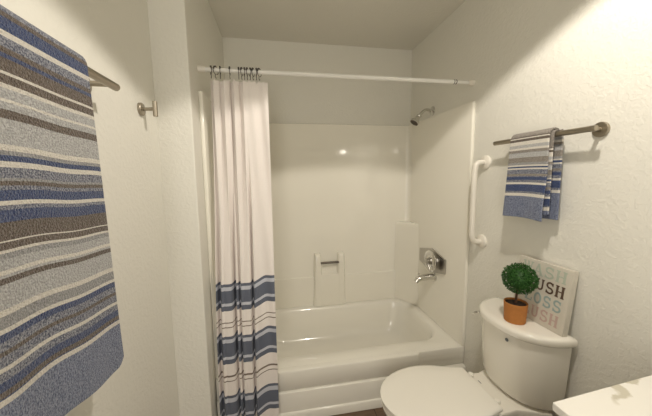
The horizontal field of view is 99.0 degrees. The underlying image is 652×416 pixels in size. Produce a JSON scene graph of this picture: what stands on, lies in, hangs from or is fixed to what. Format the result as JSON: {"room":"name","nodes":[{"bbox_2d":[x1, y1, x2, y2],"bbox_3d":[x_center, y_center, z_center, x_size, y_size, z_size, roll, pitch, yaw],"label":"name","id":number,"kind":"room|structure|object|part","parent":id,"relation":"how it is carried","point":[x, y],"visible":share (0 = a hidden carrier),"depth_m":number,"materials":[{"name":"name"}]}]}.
{"room":"bathroom","nodes":[
{"label":"bathroom","id":0,"kind":"room"},
{"bbox_2d":[0,0,179,415],"bbox_3d":[-0.575,0.188,0.007,0.120,2.449,2.567,-2,7,-10],"label":"wall","id":1,"kind":"structure","parent":0,"point":[112,36],"depth_m":0.98,"materials":[{"name":"white paint"}]},
{"bbox_2d":[87,66,119,90],"bbox_3d":[-0.573,-0.309,0.487,0.081,0.054,0.614,-2,7,-10],"label":"towel bar","id":2,"kind":"object","parent":1,"relation":"attached to","point":[100,80],"visible":0.35,"depth_m":0.74,"materials":[{"name":"silver metal"}]},
{"bbox_2d":[0,4,123,415],"bbox_3d":[-0.526,0.053,0.467,0.060,0.767,0.459,-2,7,-10],"label":"bath towel","id":3,"kind":"object","parent":2,"relation":"hanging from","point":[61,339],"visible":1,"depth_m":0.52,"materials":[{"name":"fabric"}]},
{"bbox_3d":[-0.627,-0.339,0.760,0.054,0.015,0.015,-2,7,-10],"label":"post","id":4,"kind":"part","parent":2,"relation":"part of","materials":[{"name":"silver metal"}]},
{"bbox_2d":[137,101,157,116],"bbox_3d":[-0.689,-0.386,1.082,0.062,0.057,0.048,-2,7,-10],"label":"robe hook","id":5,"kind":"object","parent":1,"relation":"attached to","point":[141,109],"visible":1,"depth_m":1.08,"materials":[{"name":"silver metal"}]},
{"bbox_3d":[-0.714,-0.382,1.078,0.012,0.048,0.048,-2,7,-10],"label":"wall plate","id":6,"kind":"part","parent":5,"relation":"part of","materials":[{"name":"silver metal"}]},
{"bbox_3d":[-0.690,-0.384,1.082,0.045,0.015,0.013,-2,7,-10],"label":"post","id":7,"kind":"part","parent":5,"relation":"part of","materials":[{"name":"silver metal"}]},
{"bbox_2d":[147,0,223,415],"bbox_3d":[-0.808,-0.005,1.737,0.267,2.449,0.941,-2,7,-10],"label":"wall","id":8,"kind":"structure","parent":0,"point":[185,35],"depth_m":1.30,"materials":[{"name":"white paint"}]},
{"bbox_2d":[197,65,475,85],"bbox_3d":[0.118,-0.710,1.505,1.523,0.033,0.033,-2,7,-10],"label":"shower curtain rod","id":9,"kind":"object","parent":8,"relation":"attached to","point":[201,69],"visible":1,"depth_m":1.48,"materials":[{"name":"white metal"}]},
{"bbox_3d":[-0.484,-0.680,1.401,0.008,0.062,0.040,-2,7,-13],"label":"curtain ring","id":10,"kind":"object","parent":9,"relation":"hanging from","visible":0},
{"bbox_2d":[211,78,278,415],"bbox_3d":[-0.432,0.289,1.467,0.312,1.875,0.132,-2,7,-10],"label":"shower curtain","id":11,"kind":"object","parent":10,"relation":"hanging from","point":[244,253],"visible":1,"depth_m":1.46,"materials":[{"name":"fabric"}]},
{"bbox_2d":[222,37,411,124],"bbox_3d":[-0.150,-0.088,2.387,1.791,2.449,0.120,-2,7,-10],"label":"wall","id":12,"kind":"structure","parent":0,"point":[291,99],"depth_m":2.25,"materials":[{"name":"white paint"}]},
{"bbox_2d":[208,0,465,49],"bbox_3d":[0.208,-1.169,0.477,1.911,0.120,3.748,-2,7,-10],"label":"ceiling","id":13,"kind":"structure","parent":0,"point":[387,24],"depth_m":1.87,"materials":[{"name":"white paint"}]},
{"bbox_2d":[332,407,385,415],"bbox_3d":[0.242,1.384,0.766,1.911,0.120,3.748,-2,7,-10],"label":"floor","id":14,"kind":"structure","parent":0,"point":[377,411],"depth_m":1.66,"materials":[{"name":"brown wood"}]},
{"bbox_2d":[216,298,465,415],"bbox_3d":[0.079,1.025,2.059,1.520,0.306,0.840,-2,7,-10],"label":"bathtub","id":15,"kind":"object","parent":14,"relation":"on","point":[337,359],"visible":0.7,"depth_m":1.79,"materials":[{"name":"white ceramic"}]},
{"bbox_2d":[198,91,475,378],"bbox_3d":[0.064,0.115,1.972,1.522,1.521,0.809,-2,7,-10],"label":"shower surround","id":16,"kind":"object","parent":15,"relation":"on","point":[354,207],"visible":0.84,"depth_m":2.30,"materials":[{"name":"white plastic"}]},
{"bbox_2d":[394,221,418,305],"bbox_3d":[0.686,0.472,2.391,0.134,0.697,0.213,-2,7,-10],"label":"corner shelf","id":17,"kind":"object","parent":16,"relation":"attached to","point":[406,233],"depth_m":2.41,"materials":[{"name":"white plastic"}]},
{"bbox_2d":[414,273,436,282],"bbox_3d":[0.730,0.517,2.067,0.164,0.078,0.062,-2,7,-10],"label":"tub spout","id":18,"kind":"object","parent":16,"relation":"attached to","point":[424,277],"visible":1,"depth_m":2.05,"materials":[{"name":"silver metal"}]},
{"bbox_2d":[419,248,445,273],"bbox_3d":[0.784,0.367,1.969,0.081,0.173,0.335,-2,7,-10],"label":"shower valve","id":19,"kind":"object","parent":16,"relation":"attached to","point":[434,262],"visible":1,"depth_m":1.95,"materials":[{"name":"silver metal"}]},
{"bbox_3d":[0.747,0.406,2.035,0.029,0.076,0.072,-2,7,-10],"label":"handle","id":20,"kind":"part","parent":19,"relation":"part of","materials":[{"name":"silver metal"}]},
{"bbox_2d":[275,298,462,368],"bbox_3d":[0.076,0.999,2.073,1.520,0.258,0.806,-2,7,-10],"label":"basin","id":21,"kind":"object","parent":15,"relation":"in","point":[391,333],"depth_m":2.26,"materials":[{"name":"white ceramic"}]},
{"bbox_2d":[380,297,577,415],"bbox_3d":[0.605,0.880,1.274,0.720,0.756,0.408,-2,7,-10],"label":"toilet","id":22,"kind":"object","parent":14,"relation":"on","point":[526,366],"visible":0.98,"depth_m":1.21,"materials":[{"name":"white ceramic"}]},
{"bbox_3d":[0.486,0.844,1.263,0.484,0.021,0.376,-2,7,-10],"label":"lid","id":23,"kind":"part","parent":22,"relation":"part of","materials":[{"name":"white plastic"}]},
{"bbox_2d":[501,262,539,324],"bbox_3d":[0.842,0.368,1.219,0.140,0.266,0.143,-2,7,-10],"label":"potted topiary","id":24,"kind":"object","parent":22,"relation":"on","point":[517,280],"visible":1,"depth_m":1.20,"materials":[{"name":"plant"}]},
{"bbox_2d":[504,297,527,324],"bbox_3d":[0.838,0.457,1.234,0.091,0.088,0.091,-2,7,-10],"label":"pot","id":25,"kind":"object","parent":24,"relation":"attached to","point":[515,309],"depth_m":1.21,"materials":[{"name":"ceramic"}]},
{"bbox_3d":[0.861,0.686,1.298,0.176,0.306,0.384,-2,7,-10],"label":"tank","id":26,"kind":"part","parent":22,"relation":"part of","materials":[{"name":"white ceramic"}]},
{"bbox_3d":[0.855,0.515,1.278,0.204,0.038,0.408,-2,7,-10],"label":"tank lid","id":27,"kind":"part","parent":22,"relation":"part of","materials":[{"name":"white ceramic"}]},
{"bbox_2d":[513,255,578,336],"bbox_3d":[0.943,0.369,1.216,0.055,0.269,0.244,-2,7,-10],"label":"word sign","id":28,"kind":"object","parent":22,"relation":"on","point":[550,305],"visible":0.77,"depth_m":1.16,"materials":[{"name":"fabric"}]},
{"bbox_3d":[0.173,0.920,0.609,1.828,0.838,2.525,-2,7,-10],"label":"vanity cabinet","id":29,"kind":"object","parent":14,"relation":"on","visible":0},
{"bbox_2d":[552,375,651,415],"bbox_3d":[0.914,0.537,0.086,0.525,0.022,1.365,-2,7,-10],"label":"countertop","id":30,"kind":"structure","parent":29,"relation":"on","point":[634,397],"depth_m":0.67,"materials":[{"name":"stone"}]},
{"bbox_2d":[411,0,651,415],"bbox_3d":[1.107,0.078,0.776,0.120,2.449,3.748,-2,7,-10],"label":"wall","id":31,"kind":"structure","parent":0,"point":[534,65],"depth_m":1.10,"materials":[{"name":"white paint"}]},
{"bbox_2d":[410,106,434,125],"bbox_3d":[0.709,-0.682,2.060,0.172,0.142,0.068,-2,7,-10],"label":"shower fixture","id":32,"kind":"object","parent":31,"relation":"attached to","point":[415,121],"visible":1,"depth_m":2.05,"materials":[{"name":"silver metal"}]},
{"bbox_3d":[0.734,-0.706,2.062,0.111,0.062,0.020,-2,7,-10],"label":"arm","id":33,"kind":"part","parent":32,"relation":"part of","materials":[{"name":"silver metal"}]},
{"bbox_2d":[469,155,490,247],"bbox_3d":[0.859,-0.030,1.579,0.086,0.528,0.078,-2,7,-10],"label":"grab bar","id":34,"kind":"object","parent":31,"relation":"attached to","point":[485,162],"visible":1,"depth_m":1.56,"materials":[{"name":"white plastic"}]},
{"bbox_2d":[493,122,610,145],"bbox_3d":[0.923,-0.303,1.195,0.073,0.054,0.460,-2,7,-10],"label":"towel bar","id":35,"kind":"object","parent":31,"relation":"attached to","point":[601,129],"visible":0.67,"depth_m":1.00,"materials":[{"name":"silver metal"}]},
{"bbox_2d":[503,127,563,221],"bbox_3d":[0.895,-0.142,1.215,0.076,0.380,0.210,-2,7,-10],"label":"hand towel","id":36,"kind":"object","parent":35,"relation":"hanging from","point":[533,181],"visible":1,"depth_m":1.17,"materials":[{"name":"fabric"}]},
{"bbox_3d":[0.989,-0.282,1.003,0.010,0.054,0.054,-2,7,-10],"label":"wall plate","id":37,"kind":"part","parent":35,"relation":"part of","materials":[{"name":"silver metal"}]}
]}

